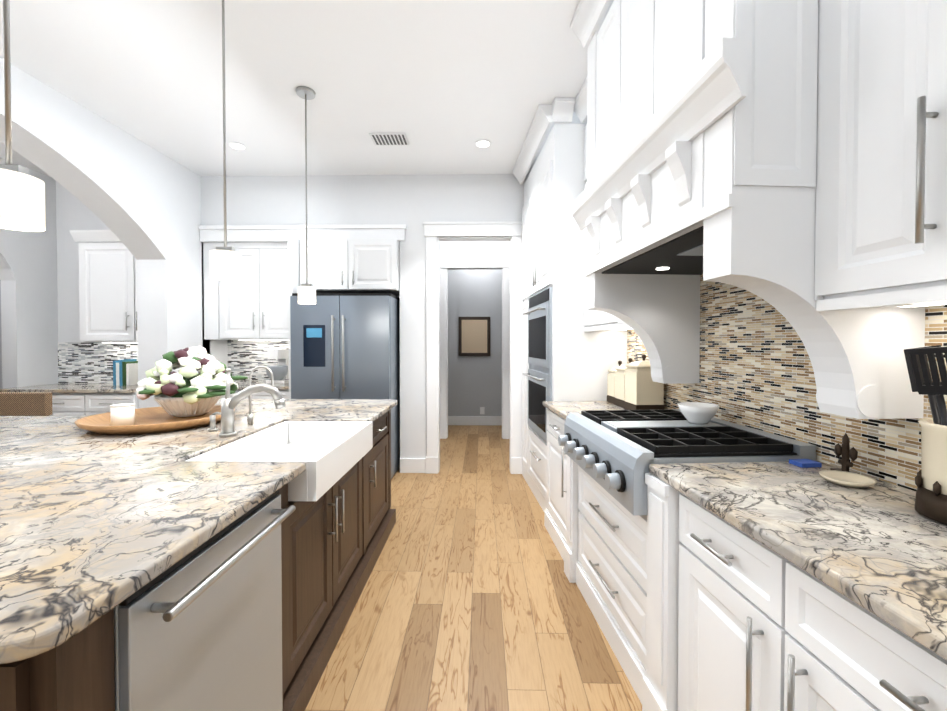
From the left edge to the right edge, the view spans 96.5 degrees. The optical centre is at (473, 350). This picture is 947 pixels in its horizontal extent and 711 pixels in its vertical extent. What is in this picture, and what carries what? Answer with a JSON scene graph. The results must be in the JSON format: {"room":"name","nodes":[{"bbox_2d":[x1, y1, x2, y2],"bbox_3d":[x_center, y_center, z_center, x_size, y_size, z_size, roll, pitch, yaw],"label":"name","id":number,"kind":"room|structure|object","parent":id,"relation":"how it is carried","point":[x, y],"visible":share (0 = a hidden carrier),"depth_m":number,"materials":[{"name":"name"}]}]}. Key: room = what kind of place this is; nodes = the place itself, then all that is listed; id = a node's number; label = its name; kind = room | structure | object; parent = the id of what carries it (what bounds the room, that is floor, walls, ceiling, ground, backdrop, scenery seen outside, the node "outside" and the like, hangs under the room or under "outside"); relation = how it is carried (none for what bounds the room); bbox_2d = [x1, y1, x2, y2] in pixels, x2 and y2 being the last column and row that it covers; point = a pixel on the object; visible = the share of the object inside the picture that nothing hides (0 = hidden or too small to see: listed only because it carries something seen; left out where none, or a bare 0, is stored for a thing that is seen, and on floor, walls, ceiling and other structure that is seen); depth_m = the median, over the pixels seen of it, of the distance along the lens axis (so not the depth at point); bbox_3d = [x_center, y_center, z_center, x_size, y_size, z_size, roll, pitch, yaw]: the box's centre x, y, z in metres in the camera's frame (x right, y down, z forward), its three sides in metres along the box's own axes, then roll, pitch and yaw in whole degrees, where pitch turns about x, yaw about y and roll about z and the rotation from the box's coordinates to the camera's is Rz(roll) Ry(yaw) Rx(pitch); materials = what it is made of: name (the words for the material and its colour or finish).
{"room":"kitchen","nodes":[
{"label":"kitchen","id":0,"kind":"room"},
{"bbox_2d":[0,158,59,388],"bbox_3d":[-4.567,-0.207,0.515,0.150,3.080,8.150,0,1,1],"label":"wall","id":1,"kind":"structure","parent":0,"point":[40,305],"depth_m":4.21,"materials":[{"name":"paint"}]},
{"bbox_2d":[0,181,109,388],"bbox_3d":[-4.527,-0.271,4.539,2.830,3.080,0.100,0,1,1],"label":"wall","id":2,"kind":"structure","parent":0,"point":[71,214],"depth_m":4.47,"materials":[{"name":"paint"}]},
{"bbox_2d":[58,342,137,382],"bbox_3d":[-3.765,0.137,4.476,1.293,0.447,0.008,0,1,1],"label":"backsplash","id":3,"kind":"structure","parent":2,"relation":"attached to","point":[85,362],"depth_m":4.48,"materials":[{"name":"grey tile"}]},
{"bbox_2d":[70,230,137,341],"bbox_3d":[-3.493,-0.620,4.253,0.750,1.073,0.410,0,1,1],"label":"upper cabinet","id":4,"kind":"object","parent":2,"relation":"attached to","point":[108,284],"visible":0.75,"depth_m":4.12,"materials":[{"name":"white wood"}]},
{"bbox_2d":[102,342,137,342],"bbox_3d":[-3.511,-0.078,4.357,0.590,0.010,0.070,0,1,1],"label":"light","id":5,"kind":"object","parent":4,"relation":"attached to","point":[119,342],"visible":0.64,"depth_m":4.32,"materials":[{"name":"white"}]},
{"bbox_2d":[0,57,209,407],"bbox_3d":[-3.053,-0.207,0.474,0.280,3.080,8.130,0,1,1],"label":"wall","id":6,"kind":"structure","parent":0,"point":[140,199],"depth_m":3.66,"materials":[{"name":"paint"}]},
{"bbox_2d":[0,0,613,176],"bbox_3d":[-2.254,-1.807,2.369,10.500,0.060,12.200,0,1,1],"label":"ceiling","id":7,"kind":"structure","parent":0,"point":[444,85],"depth_m":2.73,"materials":[{"name":"paint"}]},
{"bbox_2d":[0,0,44,231],"bbox_3d":[-1.092,-1.024,0.984,0.130,1.459,0.130,0,1,1],"label":"pendant light","id":8,"kind":"object","parent":7,"relation":"hanging from","point":[22,199],"visible":1,"depth_m":0.98,"materials":[{"name":"white glass"}]},
{"bbox_2d":[209,0,240,280],"bbox_3d":[-1.071,-1.037,1.813,0.130,1.459,0.130,0,1,1],"label":"pendant light","id":9,"kind":"object","parent":7,"relation":"hanging from","point":[225,262],"visible":1,"depth_m":1.81,"materials":[{"name":"white glass"}]},
{"bbox_2d":[228,142,246,149],"bbox_3d":[-2.078,-1.795,3.716,0.150,0.006,0.150,0,1,1],"label":"recessed light","id":10,"kind":"object","parent":7,"relation":"in","point":[236,146],"visible":1,"depth_m":3.71,"materials":[{"name":"white"}]},
{"bbox_2d":[296,86,315,303],"bbox_3d":[-1.158,-1.055,2.927,0.130,1.459,0.130,0,1,1],"label":"pendant light","id":11,"kind":"object","parent":7,"relation":"hanging from","point":[306,293],"visible":1,"depth_m":2.91,"materials":[{"name":"white glass"}]},
{"bbox_2d":[369,132,408,145],"bbox_3d":[-0.710,-1.788,3.579,0.300,0.013,0.200,0,1,1],"label":"ceiling vent","id":12,"kind":"object","parent":7,"relation":"in","point":[399,138],"visible":1,"depth_m":3.56,"materials":[{"name":"white metal"}]},
{"bbox_2d":[474,140,491,147],"bbox_3d":[0.082,-1.794,3.673,0.150,0.006,0.150,0,1,1],"label":"recessed light","id":13,"kind":"object","parent":7,"relation":"in","point":[483,143],"visible":1,"depth_m":3.66,"materials":[{"name":"white plastic"}]},
{"bbox_2d":[201,174,528,457],"bbox_3d":[-2.278,-0.218,1.194,10.500,3.080,9.800,0,1,1],"label":"wall","id":14,"kind":"structure","parent":0,"point":[413,203],"depth_m":4.37,"materials":[{"name":"paint"}]},
{"bbox_2d":[203,239,298,342],"bbox_3d":[-2.315,-0.624,4.627,1.021,1.012,0.415,0,1,1],"label":"upper cabinet","id":15,"kind":"object","parent":14,"relation":"attached to","point":[253,303],"depth_m":4.42,"materials":[{"name":"white wood"}]},
{"bbox_2d":[238,340,288,340],"bbox_3d":[-2.233,-0.112,4.716,0.750,0.010,0.080,0,1,1],"label":"under-cabinet light","id":16,"kind":"object","parent":15,"relation":"attached to","point":[263,340],"visible":0.64,"depth_m":4.68,"materials":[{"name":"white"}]},
{"bbox_2d":[228,340,288,379],"bbox_3d":[-2.312,0.117,4.847,1.023,0.476,0.008,0,1,1],"label":"backsplash","id":17,"kind":"structure","parent":14,"relation":"attached to","point":[245,358],"depth_m":4.85,"materials":[{"name":"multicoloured tile"}]},
{"bbox_2d":[295,239,399,295],"bbox_3d":[-1.264,-0.872,4.538,0.994,0.513,0.545,0,1,1],"label":"upper cabinet","id":18,"kind":"object","parent":14,"relation":"attached to","point":[334,265],"depth_m":4.27,"materials":[{"name":"white wood"}]},
{"bbox_2d":[199,221,522,473],"bbox_3d":[-0.279,-0.035,5.407,5.070,2.589,3.064,0,1,1],"label":"door trim","id":19,"kind":"structure","parent":14,"relation":"attached to","point":[440,420],"depth_m":4.35,"materials":[{"name":"white wood"}]},
{"bbox_2d":[305,425,641,710],"bbox_3d":[-2.254,1.333,2.418,10.500,0.060,12.200,0,1,1],"label":"floor","id":20,"kind":"structure","parent":0,"point":[471,597],"depth_m":2.09,"materials":[{"name":"brown wood"}]},
{"bbox_2d":[0,392,52,415],"bbox_3d":[-3.197,0.797,2.776,0.470,1.000,0.415,0,1,1],"label":"bar stool","id":21,"kind":"object","parent":20,"relation":"on","point":[25,403],"visible":0.5,"depth_m":2.92,"materials":[{"name":"brown wicker"}]},
{"bbox_2d":[0,392,138,417],"bbox_3d":[-3.772,0.832,4.185,1.285,0.886,0.603,0,1,1],"label":"base cabinet","id":22,"kind":"object","parent":20,"relation":"on","point":[76,404],"visible":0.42,"depth_m":3.92,"materials":[{"name":"white wood"}]},
{"bbox_2d":[0,383,137,392],"bbox_3d":[-3.772,0.372,4.181,1.285,0.033,0.585,0,1,1],"label":"countertop","id":23,"kind":"structure","parent":22,"relation":"on","point":[82,388],"depth_m":3.97,"materials":[{"name":"stone"}]},
{"bbox_2d":[113,359,137,385],"bbox_3d":[-3.525,0.223,4.317,0.163,0.259,0.180,0,1,1],"label":"books","id":24,"kind":"object","parent":23,"relation":"on","point":[125,372],"visible":0.92,"depth_m":4.23,"materials":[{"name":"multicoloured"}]},
{"bbox_2d":[0,409,395,710],"bbox_3d":[-1.494,0.868,1.931,1.780,0.886,2.520,0,1,1],"label":"base cabinet","id":25,"kind":"object","parent":20,"relation":"on","point":[334,537],"visible":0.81,"depth_m":1.64,"materials":[{"name":"brown wood"}]},
{"bbox_2d":[0,399,397,663],"bbox_3d":[-1.651,0.407,1.917,2.125,0.033,2.610,0,1,1],"label":"countertop","id":26,"kind":"structure","parent":25,"relation":"on","point":[94,526],"depth_m":1.11,"materials":[{"name":"stone"}]},
{"bbox_2d":[74,405,234,434],"bbox_3d":[-1.638,0.360,2.221,0.670,0.050,0.670,0,1,1],"label":"wood tray","id":27,"kind":"object","parent":26,"relation":"on","point":[154,419],"visible":0.65,"depth_m":2.09,"materials":[{"name":"brown wood"}]},
{"bbox_2d":[110,403,134,425],"bbox_3d":[-1.711,0.315,2.061,0.096,0.100,0.096,0,1,1],"label":"candle jar","id":28,"kind":"object","parent":27,"relation":"on","point":[123,414],"visible":0.92,"depth_m":2.03,"materials":[{"name":"white wax"}]},
{"bbox_2d":[136,346,247,416],"bbox_3d":[-1.572,0.167,2.351,0.564,0.386,0.552,0,1,1],"label":"flower bouquet","id":29,"kind":"object","parent":27,"relation":"on","point":[183,392],"visible":1,"depth_m":2.24,"materials":[{"name":"white plant"}]},
{"bbox_2d":[207,366,284,436],"bbox_3d":[-1.069,0.234,2.056,0.426,0.308,0.330,0,1,1],"label":"faucet set","id":30,"kind":"object","parent":26,"relation":"on","point":[228,406],"visible":1,"depth_m":1.91,"materials":[{"name":"silver metal"}]},
{"bbox_2d":[186,421,372,500],"bbox_3d":[-0.803,0.470,1.931,0.482,0.149,0.793,0,1,1],"label":"farmhouse sink","id":31,"kind":"object","parent":26,"relation":"in","point":[330,454],"visible":0.75,"depth_m":1.97,"materials":[{"name":"white ceramic"}]},
{"bbox_2d":[114,490,295,710],"bbox_3d":[-0.896,0.833,1.093,0.648,0.782,0.600,0,1,1],"label":"dishwasher","id":32,"kind":"object","parent":25,"relation":"in","point":[199,628],"visible":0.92,"depth_m":1.02,"materials":[{"name":"silver metal"}]},
{"bbox_2d":[208,390,288,398],"bbox_3d":[-2.318,0.827,4.506,1.020,0.886,0.703,0,1,1],"label":"base cabinet","id":33,"kind":"object","parent":20,"relation":"on","point":[266,395],"visible":0.02,"depth_m":4.19,"materials":[{"name":"white wood"}]},
{"bbox_2d":[234,380,288,389],"bbox_3d":[-2.318,0.367,4.503,1.019,0.033,0.685,0,1,1],"label":"countertop","id":34,"kind":"structure","parent":33,"relation":"on","point":[243,384],"depth_m":4.36,"materials":[{"name":"stone"}]},
{"bbox_2d":[266,349,288,383],"bbox_3d":[-2.082,0.169,4.522,0.219,0.359,0.310,0,1,1],"label":"stand mixer","id":35,"kind":"object","parent":34,"relation":"on","point":[280,371],"visible":0.9,"depth_m":4.44,"materials":[{"name":"white metal"}]},
{"bbox_2d":[290,293,399,478],"bbox_3d":[-1.274,0.347,4.404,0.960,1.810,0.831,0,1,1],"label":"refrigerator","id":36,"kind":"object","parent":20,"relation":"on","point":[345,345],"visible":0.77,"depth_m":4.05,"materials":[{"name":"silver metal"}]},
{"bbox_2d":[521,101,626,512],"bbox_3d":[0.817,-0.257,3.716,0.676,3.078,1.245,0,1,1],"label":"tall cabinet","id":37,"kind":"object","parent":20,"relation":"on","point":[583,362],"depth_m":3.12,"materials":[{"name":"white wood"}]},
{"bbox_2d":[522,287,551,442],"bbox_3d":[0.515,0.115,3.541,0.090,1.190,0.790,0,1,-4],"label":"double wall oven","id":38,"kind":"object","parent":37,"relation":"in","point":[539,373],"visible":0.96,"depth_m":3.42,"materials":[{"name":"silver metal"}]},
{"bbox_2d":[544,409,946,710],"bbox_3d":[0.944,0.879,1.234,0.655,0.886,3.795,0,1,-4],"label":"base cabinet","id":39,"kind":"object","parent":20,"relation":"on","point":[693,605],"visible":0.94,"depth_m":1.17,"materials":[{"name":"white wood"}]},
{"bbox_2d":[543,401,625,419],"bbox_3d":[0.847,0.394,2.749,0.635,0.033,0.743,0,1,-4],"label":"countertop","id":40,"kind":"structure","parent":39,"relation":"on","point":[564,409],"depth_m":2.83,"materials":[{"name":"stone"}]},
{"bbox_2d":[607,361,621,403],"bbox_3d":[1.038,0.222,2.997,0.138,0.301,0.138,0,1,-4],"label":"canister","id":41,"kind":"object","parent":40,"relation":"on","point":[611,385],"visible":0.31,"depth_m":2.99,"materials":[{"name":"beige ceramic"}]},
{"bbox_2d":[614,358,632,407],"bbox_3d":[1.049,0.212,2.827,0.159,0.326,0.159,0,1,-4],"label":"canister","id":42,"kind":"object","parent":40,"relation":"on","point":[619,399],"visible":0.42,"depth_m":2.82,"materials":[{"name":"beige ceramic"}]},
{"bbox_2d":[623,354,664,409],"bbox_3d":[1.062,0.200,2.637,0.180,0.356,0.180,0,1,-4],"label":"canister","id":43,"kind":"object","parent":40,"relation":"on","point":[643,391],"visible":0.69,"depth_m":2.56,"materials":[{"name":"beige ceramic"}]},
{"bbox_2d":[558,409,815,521],"bbox_3d":[0.845,0.472,1.940,0.734,0.267,0.866,0,1,-4],"label":"gas rangetop","id":44,"kind":"object","parent":39,"relation":"in","point":[614,453],"visible":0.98,"depth_m":1.66,"materials":[{"name":"silver metal"}]},
{"bbox_2d":[677,402,718,423],"bbox_3d":[1.056,0.298,1.986,0.175,0.085,0.175,0,1,1],"label":"bowl","id":45,"kind":"object","parent":44,"relation":"on","point":[697,413],"visible":1,"depth_m":1.94,"materials":[{"name":"white ceramic"}]},
{"bbox_2d":[649,461,946,659],"bbox_3d":[0.983,0.431,0.419,0.675,0.033,2.178,0,1,-4],"label":"countertop","id":46,"kind":"structure","parent":39,"relation":"on","point":[878,549],"depth_m":0.96,"materials":[{"name":"stone"}]},
{"bbox_2d":[789,459,821,467],"bbox_3d":[1.146,0.390,1.460,0.070,0.014,0.055,0,1,-4],"label":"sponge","id":47,"kind":"object","parent":46,"relation":"on","point":[805,463],"visible":1,"depth_m":1.44,"materials":[{"name":"blue"}]},
{"bbox_2d":[819,433,876,487],"bbox_3d":[1.128,0.331,1.295,0.140,0.137,0.182,0,1,1],"label":"stand","id":48,"kind":"object","parent":46,"relation":"on","point":[843,476],"visible":1,"depth_m":1.31,"materials":[{"name":"beige ceramic"}]},
{"bbox_2d":[904,345,946,524],"bbox_3d":[1.168,0.196,0.993,0.208,0.416,0.255,0,1,1],"label":"utensil crock","id":49,"kind":"object","parent":46,"relation":"on","point":[931,491],"visible":1,"depth_m":1.01,"materials":[{"name":"beige ceramic"}]},
{"bbox_2d":[448,269,501,415],"bbox_3d":[0.087,-0.309,6.977,4.600,3.080,0.100,0,1,1],"label":"wall","id":50,"kind":"structure","parent":0,"point":[474,384],"depth_m":6.91,"materials":[{"name":"grey paint"}]},
{"bbox_2d":[459,317,489,355],"bbox_3d":[0.016,-0.228,6.909,0.520,0.640,0.038,0,1,1],"label":"framed picture","id":51,"kind":"object","parent":50,"relation":"attached to","point":[474,336],"visible":0.96,"depth_m":6.89,"materials":[{"name":"brown paper"}]},
{"bbox_2d":[480,407,484,413],"bbox_3d":[0.144,0.992,6.942,0.075,0.120,0.007,0,1,1],"label":"outlet","id":52,"kind":"object","parent":50,"relation":"attached to","point":[482,410],"visible":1,"depth_m":6.94,"materials":[{"name":"white plastic"}]},
{"bbox_3d":[1.391,-0.206,0.417,0.807,3.080,7.921,0,1,1],"label":"wall","id":53,"kind":"structure","parent":0,"visible":0},
{"bbox_2d":[574,77,630,331],"bbox_3d":[0.955,-0.956,2.724,0.430,1.648,0.771,0,1,-4],"label":"upper cabinet","id":54,"kind":"object","parent":53,"relation":"attached to","point":[595,320],"visible":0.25,"depth_m":2.96,"materials":[{"name":"white wood"}]},
{"bbox_2d":[570,0,924,418],"bbox_3d":[0.902,-0.790,1.726,0.670,1.948,1.336,0,1,-4],"label":"range hood surround","id":55,"kind":"object","parent":53,"relation":"attached to","point":[701,134],"visible":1,"depth_m":1.25,"materials":[{"name":"white wood"}]},
{"bbox_2d":[627,274,946,490],"bbox_3d":[1.271,-0.034,1.243,0.008,0.890,3.798,0,1,-4],"label":"backsplash","id":56,"kind":"structure","parent":53,"relation":"attached to","point":[756,370],"depth_m":1.73,"materials":[{"name":"beige tile"}]},
{"bbox_2d":[815,0,946,310],"bbox_3d":[1.121,-0.917,0.240,0.430,1.648,1.844,0,1,-4],"label":"upper cabinet","id":57,"kind":"object","parent":53,"relation":"attached to","point":[881,199],"visible":1,"depth_m":0.99,"materials":[{"name":"white wood"}]},
{"bbox_2d":[622,301,946,328],"bbox_3d":[1.174,-0.132,1.261,0.080,0.010,3.650,0,1,-4],"label":"under-cabinet light","id":58,"kind":"object","parent":57,"relation":"attached to","point":[913,303],"visible":0.1,"depth_m":1.10,"materials":[{"name":"white"}]}
]}

